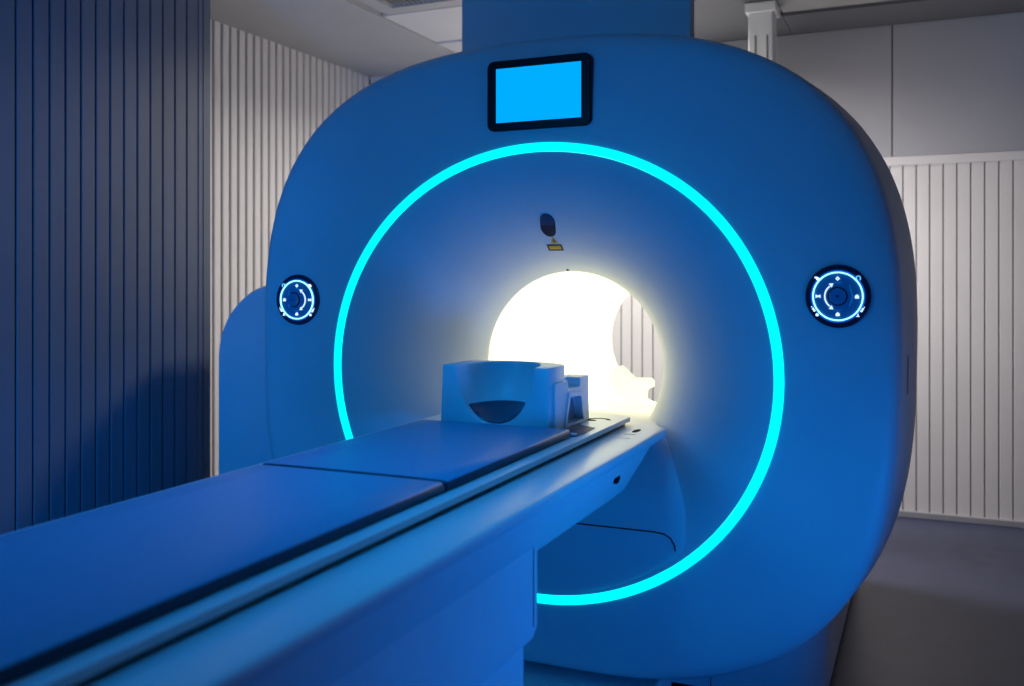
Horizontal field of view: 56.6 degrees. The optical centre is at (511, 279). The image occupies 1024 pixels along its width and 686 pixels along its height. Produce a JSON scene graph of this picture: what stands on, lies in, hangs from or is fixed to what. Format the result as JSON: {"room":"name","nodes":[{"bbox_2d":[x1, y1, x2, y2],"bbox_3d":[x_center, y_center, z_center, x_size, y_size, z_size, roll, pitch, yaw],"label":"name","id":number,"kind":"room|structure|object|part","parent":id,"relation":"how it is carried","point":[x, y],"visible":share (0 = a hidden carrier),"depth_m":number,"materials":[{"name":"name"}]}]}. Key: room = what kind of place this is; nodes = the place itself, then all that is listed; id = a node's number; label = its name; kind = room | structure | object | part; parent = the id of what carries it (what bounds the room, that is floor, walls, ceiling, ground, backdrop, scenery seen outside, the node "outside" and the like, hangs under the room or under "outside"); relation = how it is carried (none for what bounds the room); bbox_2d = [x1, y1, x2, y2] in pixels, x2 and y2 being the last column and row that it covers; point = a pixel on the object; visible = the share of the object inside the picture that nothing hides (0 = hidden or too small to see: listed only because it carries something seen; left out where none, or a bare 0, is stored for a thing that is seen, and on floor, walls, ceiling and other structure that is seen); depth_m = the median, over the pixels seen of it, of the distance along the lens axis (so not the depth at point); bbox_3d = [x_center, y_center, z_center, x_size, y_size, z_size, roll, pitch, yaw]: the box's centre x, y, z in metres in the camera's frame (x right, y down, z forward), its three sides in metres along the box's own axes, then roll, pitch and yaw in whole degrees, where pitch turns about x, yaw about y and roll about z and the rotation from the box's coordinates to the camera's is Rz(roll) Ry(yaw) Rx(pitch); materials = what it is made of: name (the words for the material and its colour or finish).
{"room":"radiology room","nodes":[
{"label":"radiology room","id":0,"kind":"room"},
{"bbox_2d":[0,0,197,534],"bbox_3d":[-2.812,-0.056,1.829,0.700,2.712,5.490,0,0,24],"label":"wall","id":1,"kind":"structure","parent":0,"point":[99,98],"depth_m":3.69,"materials":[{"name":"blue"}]},
{"bbox_2d":[198,0,209,479],"bbox_3d":[-1.692,-0.056,4.376,0.704,2.712,0.073,0,0,24],"label":"trim","id":2,"kind":"structure","parent":1,"relation":"attached to","point":[203,5],"depth_m":4.22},
{"bbox_2d":[210,19,368,476],"bbox_3d":[-1.496,-0.056,5.574,0.100,2.712,2.275,0,0,24],"label":"wall","id":3,"kind":"structure","parent":0,"point":[268,99],"depth_m":5.43,"materials":[{"name":"grey"}]},
{"bbox_2d":[210,0,1014,78],"bbox_3d":[0.187,-1.487,1.856,6.350,0.150,8.150,0,0,24],"label":"ceiling","id":4,"kind":"structure","parent":0,"point":[352,35],"depth_m":5.38,"materials":[{"name":"paint"}]},
{"bbox_2d":[357,0,461,14],"bbox_3d":[-0.590,-1.430,4.559,0.555,0.032,0.875,0,0,24],"label":"ceiling vent","id":5,"kind":"object","parent":4,"relation":"in","point":[388,7],"visible":0.93,"depth_m":4.89,"materials":[{"name":"metal"}]},
{"bbox_2d":[383,5,461,41],"bbox_3d":[0.085,-1.431,5.096,1.440,0.029,0.600,0,0,24],"label":"tile","id":6,"kind":"object","parent":4,"relation":"attached to","point":[440,24],"depth_m":5.23,"materials":[{"name":"tile"}]},
{"bbox_2d":[438,36,695,52],"bbox_3d":[0.342,-1.429,5.687,1.445,0.033,0.630,0,0,24],"label":"tile","id":7,"kind":"object","parent":4,"relation":"in","point":[455,46],"depth_m":5.70,"materials":[{"name":"tile"}]},
{"bbox_2d":[694,0,792,41],"bbox_3d":[1.122,-1.429,5.001,0.525,0.033,1.260,0,0,24],"label":"tile","id":8,"kind":"object","parent":4,"relation":"in","point":[714,20],"depth_m":5.19,"materials":[{"name":"grey"}]},
{"bbox_2d":[776,0,892,12],"bbox_3d":[2.506,-1.431,3.482,3.210,0.029,1.990,0,0,24],"label":"tile","id":9,"kind":"object","parent":4,"relation":"attached to","point":[785,5],"depth_m":4.87,"materials":[{"name":"paint"}]},
{"bbox_2d":[370,12,1023,520],"bbox_3d":[1.762,-0.056,5.457,6.160,2.712,0.110,0,0,24],"label":"wall","id":10,"kind":"structure","parent":0,"point":[965,220],"depth_m":5.13,"materials":[{"name":"grey"}]},
{"bbox_2d":[783,0,1023,34],"bbox_3d":[3.000,-1.425,4.613,3.215,0.034,0.420,0,0,24],"label":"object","id":11,"kind":"structure","parent":10,"relation":"attached to","point":[893,12],"depth_m":5.00,"materials":[{"name":"grey"}]},
{"bbox_2d":[883,151,1023,165],"bbox_3d":[1.803,-0.654,5.426,6.060,0.049,0.113,0,0,24],"label":"trim","id":12,"kind":"structure","parent":10,"relation":"attached to","point":[1005,155],"depth_m":5.11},
{"bbox_2d":[897,510,1023,527],"bbox_3d":[1.783,1.282,5.380,6.060,0.035,0.035,0,0,24],"label":"baseboard","id":13,"kind":"structure","parent":10,"relation":"attached to","point":[902,513],"depth_m":5.09,"materials":[{"name":"grey"}]},
{"bbox_2d":[829,517,1023,685],"bbox_3d":[0.187,1.350,1.856,6.350,0.100,8.150,0,0,24],"label":"floor","id":14,"kind":"structure","parent":0,"point":[942,602],"depth_m":3.70,"materials":[{"name":"plastic"}]},
{"bbox_2d":[0,411,665,685],"bbox_3d":[-0.378,0.857,1.886,0.772,0.886,2.650,0,0,24],"label":"table","id":15,"kind":"object","parent":14,"relation":"on","point":[441,589],"visible":0.68,"depth_m":1.53,"materials":[{"name":"blue plastic"}]},
{"bbox_3d":[-0.665,0.457,2.009,0.146,0.028,2.645,0,0,24],"label":"rail","id":16,"kind":"part","parent":15,"relation":"part of","materials":[{"name":"blue plastic"}]},
{"bbox_2d":[0,465,444,685],"bbox_3d":[-0.624,0.408,1.325,0.460,0.022,1.404,0,0,24],"label":"pad","id":17,"kind":"object","parent":15,"relation":"on","point":[71,585],"visible":1,"depth_m":1.42,"materials":[{"name":"blue plastic"}]},
{"bbox_2d":[262,420,570,490],"bbox_3d":[-0.196,0.408,2.301,0.460,0.022,0.713,0,0,24],"label":"pad","id":18,"kind":"object","parent":15,"relation":"on","point":[453,454],"visible":0.81,"depth_m":2.21,"materials":[{"name":"blue plastic"}]},
{"bbox_2d":[441,360,588,428],"bbox_3d":[0.016,0.330,2.776,0.341,0.179,0.313,0,0,24],"label":"coil","id":19,"kind":"object","parent":15,"relation":"on","point":[516,393],"visible":0.91,"depth_m":2.70,"materials":[{"name":"plastic"}]},
{"bbox_2d":[469,400,525,423],"bbox_3d":[-0.022,0.374,2.697,0.170,0.051,0.114,0,0,24],"label":"headrest opening","id":20,"kind":"object","parent":19,"relation":"attached to","point":[480,411],"depth_m":2.69,"materials":[{"name":"blue plastic"}]},
{"bbox_3d":[0.180,0.367,2.734,0.006,0.097,0.172,0,0,24],"label":"latch frame","id":21,"kind":"part","parent":19,"relation":"part of","materials":[{"name":"plastic"}]},
{"bbox_2d":[219,0,917,685],"bbox_3d":[0.079,-0.073,3.785,2.837,2.746,1.955,0,0,24],"label":"scanner","id":22,"kind":"object","parent":14,"relation":"on","point":[502,197],"visible":0.84,"depth_m":2.84,"materials":[{"name":"white paint"}]},
{"bbox_3d":[-0.739,0.068,3.267,0.131,0.127,0.002,0,0,24],"label":"plate","id":23,"kind":"part","parent":22,"relation":"part of","materials":[{"name":"blue plastic"}]},
{"bbox_3d":[-0.733,0.068,3.281,0.178,0.173,0.030,0,0,24],"label":"control panel","id":24,"kind":"part","parent":22,"relation":"part of","materials":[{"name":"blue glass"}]},
{"bbox_3d":[0.134,0.708,3.053,0.936,0.465,0.301,0,0,24],"label":"docking panel","id":25,"kind":"part","parent":22,"relation":"part of","materials":[{"name":"white paint"}]},
{"bbox_3d":[0.184,0.458,3.152,0.699,0.014,0.320,0,0,24],"label":"bridge plate","id":26,"kind":"part","parent":22,"relation":"part of","materials":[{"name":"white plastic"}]},
{"bbox_3d":[0.883,0.044,2.572,0.168,0.171,0.030,0,0,24],"label":"control panel","id":27,"kind":"part","parent":22,"relation":"part of","materials":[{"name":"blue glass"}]},
{"bbox_3d":[0.877,0.044,2.558,0.124,0.126,0.002,0,0,24],"label":"plate","id":28,"kind":"part","parent":22,"relation":"part of","materials":[{"name":"blue plastic"}]},
{"bbox_2d":[745,0,780,62],"bbox_3d":[1.289,-0.055,4.884,0.155,2.710,0.170,0,0,24],"label":"support column","id":29,"kind":"structure","parent":14,"relation":"on","point":[763,15],"depth_m":4.82,"materials":[{"name":"white metal"}]}
]}

